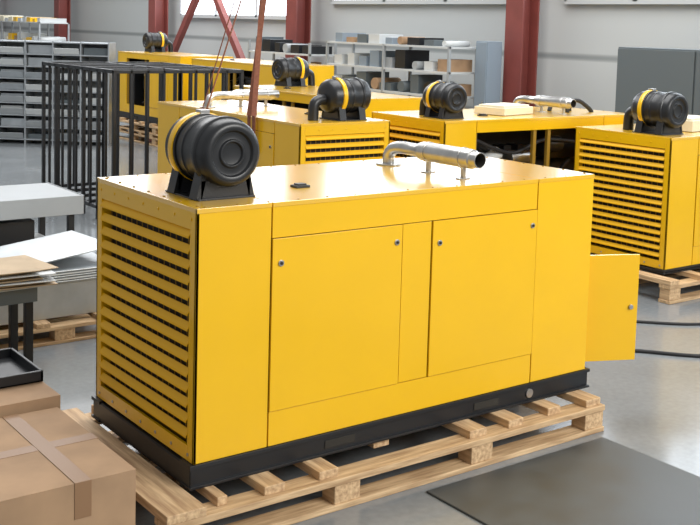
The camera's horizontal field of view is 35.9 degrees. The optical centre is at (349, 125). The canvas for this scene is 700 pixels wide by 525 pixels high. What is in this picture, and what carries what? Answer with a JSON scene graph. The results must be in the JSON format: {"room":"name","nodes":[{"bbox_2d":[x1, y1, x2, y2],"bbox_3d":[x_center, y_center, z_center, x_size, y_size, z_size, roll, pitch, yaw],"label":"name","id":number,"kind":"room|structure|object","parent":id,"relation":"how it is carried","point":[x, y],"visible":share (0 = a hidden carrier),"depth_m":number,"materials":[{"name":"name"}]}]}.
{"room":"factory floor","nodes":[
{"label":"factory floor","id":0,"kind":"room"},
{"bbox_2d":[0,122,699,524],"bbox_3d":[-10.199,0.424,17.636,24.000,0.100,52.000,-2,7,-36],"label":"floor","id":1,"kind":"structure","parent":0,"point":[651,402],"depth_m":6.68,"materials":[{"name":"concrete"}]},
{"bbox_2d":[0,255,58,361],"bbox_3d":[-2.448,1.243,6.831,1.125,0.679,0.587,-2,7,-36],"label":"workbench","id":2,"kind":"object","parent":1,"relation":"on","point":[21,275],"visible":0.87,"depth_m":6.91,"materials":[{"name":"grey paint"}]},
{"bbox_2d":[0,381,59,417],"bbox_3d":[-1.948,1.502,5.100,0.940,0.508,0.680,-2,7,-36],"label":"cardboard box","id":3,"kind":"object","parent":1,"relation":"on","point":[31,397],"visible":0.3,"depth_m":5.05,"materials":[{"name":"brown cardboard"}]},
{"bbox_2d":[0,348,42,388],"bbox_3d":[-1.959,1.210,5.184,0.840,0.055,0.440,-2,7,-36],"label":"metal tray","id":4,"kind":"object","parent":3,"relation":"on","point":[16,369],"visible":1,"depth_m":5.35,"materials":[{"name":"black paint"}]},
{"bbox_2d":[0,15,69,40],"bbox_3d":[-8.712,-1.788,28.989,0.800,2.304,4.200,-2,7,-36],"label":"storage rack","id":5,"kind":"object","parent":1,"relation":"on","point":[11,35],"visible":0.3,"depth_m":28.11,"materials":[{"name":"white metal"}]},
{"bbox_2d":[0,182,83,245],"bbox_3d":[-3.365,0.984,8.572,2.310,0.825,0.810,-2,7,-36],"label":"workbench","id":6,"kind":"object","parent":1,"relation":"on","point":[23,202],"visible":0.59,"depth_m":8.78,"materials":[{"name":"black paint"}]},
{"bbox_2d":[0,312,95,349],"bbox_3d":[-2.638,1.404,7.852,2.300,0.160,1.200,-2,7,-36],"label":"wooden pallet","id":7,"kind":"object","parent":1,"relation":"on","point":[63,331],"visible":0.12,"depth_m":7.60,"materials":[{"name":"brown wood"}]},
{"bbox_2d":[0,230,96,325],"bbox_3d":[-2.711,1.104,7.683,1.901,0.464,0.930,-2,7,-36],"label":"stack","id":8,"kind":"object","parent":7,"relation":"on","point":[71,251],"visible":0.56,"depth_m":7.75,"materials":[{"name":"grey paint"}]},
{"bbox_2d":[0,39,115,145],"bbox_3d":[-6.063,-0.620,19.583,3.524,1.850,0.554,2,5,1],"label":"shelf","id":9,"kind":"object","parent":1,"relation":"on","point":[21,61],"visible":0.71,"depth_m":19.40,"materials":[{"name":"grey metal"}]},
{"bbox_2d":[54,0,70,40],"bbox_3d":[-8.179,-4.797,30.758,0.550,8.000,0.500,-2,7,-36],"label":"steel column","id":10,"kind":"structure","parent":1,"relation":"on","point":[62,8],"depth_m":30.90,"materials":[{"name":"red metal"}]},
{"bbox_2d":[0,407,135,524],"bbox_3d":[-1.505,1.595,4.438,0.965,0.469,0.845,-2,7,-36],"label":"cardboard box","id":11,"kind":"object","parent":1,"relation":"on","point":[54,471],"visible":1,"depth_m":4.34,"materials":[{"name":"brown cardboard"}]},
{"bbox_2d":[119,124,157,146],"bbox_3d":[-3.315,0.215,20.342,1.300,0.200,2.900,-2,7,-36],"label":"wooden pallet","id":12,"kind":"object","parent":1,"relation":"on","point":[154,143],"visible":0.19,"depth_m":20.22,"materials":[{"name":"brown wood"}]},
{"bbox_2d":[120,117,157,135],"bbox_3d":[-3.309,0.016,20.323,1.300,0.200,2.900,-2,7,-36],"label":"wooden pallet","id":13,"kind":"object","parent":12,"relation":"on","point":[137,123],"visible":0.15,"depth_m":20.07,"materials":[{"name":"brown wood"}]},
{"bbox_2d":[118,32,233,123],"bbox_3d":[-3.300,-0.909,20.233,1.103,1.658,2.629,-2,7,-36],"label":"diesel generator","id":14,"kind":"object","parent":13,"relation":"on","point":[154,44],"visible":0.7,"depth_m":20.33,"materials":[{"name":"yellow metal"}]},
{"bbox_2d":[42,62,243,218],"bbox_3d":[-2.577,0.128,13.223,1.650,1.720,2.150,-2,7,-36],"label":"rack","id":15,"kind":"object","parent":1,"relation":"on","point":[116,68],"visible":0.6,"depth_m":12.85,"materials":[{"name":"black metal"}]},
{"bbox_2d":[148,0,167,50],"bbox_3d":[-4.572,-4.249,25.894,0.550,8.000,0.500,-2,7,-36],"label":"steel column","id":16,"kind":"structure","parent":1,"relation":"on","point":[157,9],"depth_m":26.03,"materials":[{"name":"red metal"}]},
{"bbox_2d":[173,0,244,58],"bbox_3d":[-3.133,-1.723,23.446,0.200,3.500,5.480,-2,7,-36],"label":"brace","id":17,"kind":"object","parent":16,"relation":"attached to","point":[234,42],"visible":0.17,"depth_m":22.86,"materials":[{"name":"red metal"}]},
{"bbox_2d":[248,36,336,73],"bbox_3d":[-1.121,-0.625,20.186,0.600,2.023,2.100,-2,7,-36],"label":"storage rack","id":18,"kind":"object","parent":1,"relation":"on","point":[274,45],"visible":0.16,"depth_m":19.80,"materials":[{"name":"grey metal"}]},
{"bbox_2d":[285,0,310,60],"bbox_3d":[-0.966,-3.701,21.030,0.550,8.000,0.500,-2,7,-36],"label":"steel column","id":19,"kind":"structure","parent":1,"relation":"on","point":[298,12],"depth_m":21.16,"materials":[{"name":"red metal"}]},
{"bbox_2d":[62,390,604,524],"bbox_3d":[-0.080,1.633,5.937,2.770,0.197,1.430,-2,7,-36],"label":"wooden pallet","id":20,"kind":"object","parent":1,"relation":"on","point":[158,492],"visible":0.38,"depth_m":5.27,"materials":[{"name":"brown wood"}]},
{"bbox_2d":[91,109,639,490],"bbox_3d":[0.188,0.701,6.024,2.998,1.658,1.186,-2,7,-36],"label":"diesel generator","id":21,"kind":"object","parent":20,"relation":"on","point":[251,319],"visible":1,"depth_m":5.33,"materials":[{"name":"yellow metal"}]},
{"bbox_2d":[325,32,475,108],"bbox_3d":[0.749,-0.406,17.661,0.600,2.153,3.200,-2,7,-36],"label":"storage rack","id":22,"kind":"object","parent":1,"relation":"on","point":[410,60],"visible":0.49,"depth_m":17.20,"materials":[{"name":"grey metal"}]},
{"bbox_2d":[474,41,501,105],"bbox_3d":[2.050,-0.218,16.302,0.330,2.100,0.250,-2,7,-36],"label":"locker","id":23,"kind":"object","parent":1,"relation":"on","point":[488,60],"visible":0.48,"depth_m":16.15,"materials":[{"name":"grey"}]},
{"bbox_2d":[502,0,539,106],"bbox_3d":[2.641,-3.153,16.167,0.550,8.000,0.500,-2,7,-36],"label":"steel column","id":24,"kind":"structure","parent":1,"relation":"on","point":[522,16],"depth_m":16.32,"materials":[{"name":"red metal"}]},
{"bbox_2d":[427,437,699,524],"bbox_3d":[1.769,1.908,4.514,1.300,0.012,2.940,-2,7,-36],"label":"rubber mat","id":25,"kind":"object","parent":1,"relation":"on","point":[600,481],"visible":1,"depth_m":5.33,"materials":[{"name":"grey rubber"}]},
{"bbox_2d":[590,252,699,304],"bbox_3d":[3.485,1.306,10.544,2.950,0.200,1.360,-2,7,-36],"label":"wooden pallet","id":26,"kind":"object","parent":1,"relation":"on","point":[670,288],"visible":0.25,"depth_m":9.28,"materials":[{"name":"brown wood"}]},
{"bbox_2d":[574,88,699,274],"bbox_3d":[3.465,0.412,10.504,2.629,1.585,1.116,-2,7,-36],"label":"diesel generator","id":27,"kind":"object","parent":26,"relation":"on","point":[646,189],"visible":0.88,"depth_m":9.57,"materials":[{"name":"yellow metal"}]},
{"bbox_2d":[682,115,699,131],"bbox_3d":[3.153,-0.026,10.137,0.350,0.120,0.500,6,7,42],"label":"plastic tray","id":28,"kind":"object","parent":27,"relation":"on","point":[692,124],"visible":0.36,"depth_m":9.89,"materials":[{"name":"beige"}]},
{"bbox_2d":[615,47,699,123],"bbox_3d":[4.289,0.142,13.066,0.590,2.100,2.350,-2,7,-36],"label":"tall cabinet","id":29,"kind":"object","parent":1,"relation":"on","point":[639,69],"visible":0.3,"depth_m":13.26,"materials":[{"name":"grey metal"}]},
{"bbox_2d":[635,349,699,357],"bbox_3d":[2.304,1.619,7.741,2.899,0.026,0.405,-1,6,-23],"label":"power cable","id":30,"kind":"object","parent":1,"relation":"on","point":[636,350],"visible":0.16,"depth_m":7.68,"materials":[{"name":"black rubber"}]},
{"bbox_2d":[636,320,699,325],"bbox_3d":[2.187,1.538,8.605,3.196,0.021,0.308,1,5,-4],"label":"power cable","id":31,"kind":"object","parent":1,"relation":"on","point":[637,321],"visible":0.23,"depth_m":8.50,"materials":[{"name":"black rubber"}]},
{"bbox_3d":[-0.838,1.211,10.290,1.180,0.197,2.900,-2,7,-36],"label":"wooden pallet","id":32,"kind":"object","parent":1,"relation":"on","visible":0},
{"bbox_2d":[157,76,389,173],"bbox_3d":[-0.809,0.298,10.202,0.976,1.638,2.629,-2,7,-36],"label":"diesel generator","id":33,"kind":"object","parent":32,"relation":"on","point":[342,131],"visible":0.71,"depth_m":9.28,"materials":[{"name":"yellow metal"}]},
{"bbox_2d":[200,0,266,132],"bbox_3d":[-0.769,-3.224,9.635,0.680,6.850,0.993,-2,7,-36],"label":"sling","id":34,"kind":"object","parent":33,"relation":"attached to","point":[253,95],"visible":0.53,"depth_m":9.51,"materials":[{"name":"fabric"}]},
{"bbox_3d":[1.502,1.233,10.759,2.700,0.197,1.250,-2,7,-36],"label":"wooden pallet","id":35,"kind":"object","parent":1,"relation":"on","visible":0},
{"bbox_2d":[372,80,624,170],"bbox_3d":[1.541,0.336,10.712,2.605,1.599,1.070,-2,7,-36],"label":"diesel generator","id":36,"kind":"object","parent":35,"relation":"on","point":[546,136],"visible":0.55,"depth_m":10.21,"materials":[{"name":"yellow metal"}]},
{"bbox_2d":[474,102,532,115],"bbox_3d":[1.498,-0.162,10.520,0.350,0.090,0.500,6,7,42],"label":"plastic tray","id":37,"kind":"object","parent":36,"relation":"on","point":[502,109],"visible":1,"depth_m":10.38,"materials":[{"name":"beige plastic"}]},
{"bbox_3d":[-0.322,0.934,13.454,1.300,0.197,2.900,-2,7,-36],"label":"wooden pallet","id":38,"kind":"object","parent":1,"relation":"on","visible":0},
{"bbox_2d":[234,56,421,117],"bbox_3d":[-0.317,0.009,13.386,1.108,1.658,2.629,-2,7,-36],"label":"diesel generator","id":39,"kind":"object","parent":38,"relation":"on","point":[289,74],"visible":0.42,"depth_m":13.72,"materials":[{"name":"yellow metal"}]},
{"bbox_3d":[-1.456,0.539,17.382,1.300,0.200,2.900,-2,7,-36],"label":"wooden pallet","id":40,"kind":"object","parent":1,"relation":"on","visible":0},
{"bbox_3d":[-1.450,0.340,17.364,1.300,0.200,2.900,-2,7,-36],"label":"wooden pallet","id":41,"kind":"object","parent":40,"relation":"on","visible":0},
{"bbox_2d":[192,58,333,100],"bbox_3d":[-1.446,-0.398,17.290,1.103,1.283,2.629,-2,7,-36],"label":"diesel generator","id":42,"kind":"object","parent":41,"relation":"on","point":[322,72],"visible":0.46,"depth_m":16.97,"materials":[{"name":"yellow metal"}]},
{"bbox_2d":[0,0,699,111],"bbox_3d":[-1.961,-3.933,23.254,0.200,8.000,52.000,-2,7,-36],"label":"wall","id":43,"kind":"structure","parent":0,"point":[578,44],"depth_m":18.21,"materials":[{"name":"white paint"}]},
{"bbox_2d":[179,0,285,19],"bbox_3d":[-2.440,-3.883,23.654,0.100,3.080,5.280,-2,7,-36],"label":"window","id":44,"kind":"structure","parent":43,"relation":"in","point":[249,9],"depth_m":23.63,"materials":[{"name":"white glass"}]},
{"bbox_2d":[329,0,505,3],"bbox_3d":[1.183,-3.493,18.759,0.100,2.760,5.080,-2,7,-36],"label":"window","id":45,"kind":"structure","parent":43,"relation":"in","point":[330,1],"depth_m":18.76,"materials":[{"name":"white"}]},
{"bbox_2d":[562,0,699,3],"bbox_3d":[4.801,-2.943,13.880,0.100,2.760,5.280,-2,7,-36],"label":"window","id":46,"kind":"structure","parent":43,"relation":"in","point":[565,1],"depth_m":15.06,"materials":[{"name":"white glass"}]}
]}

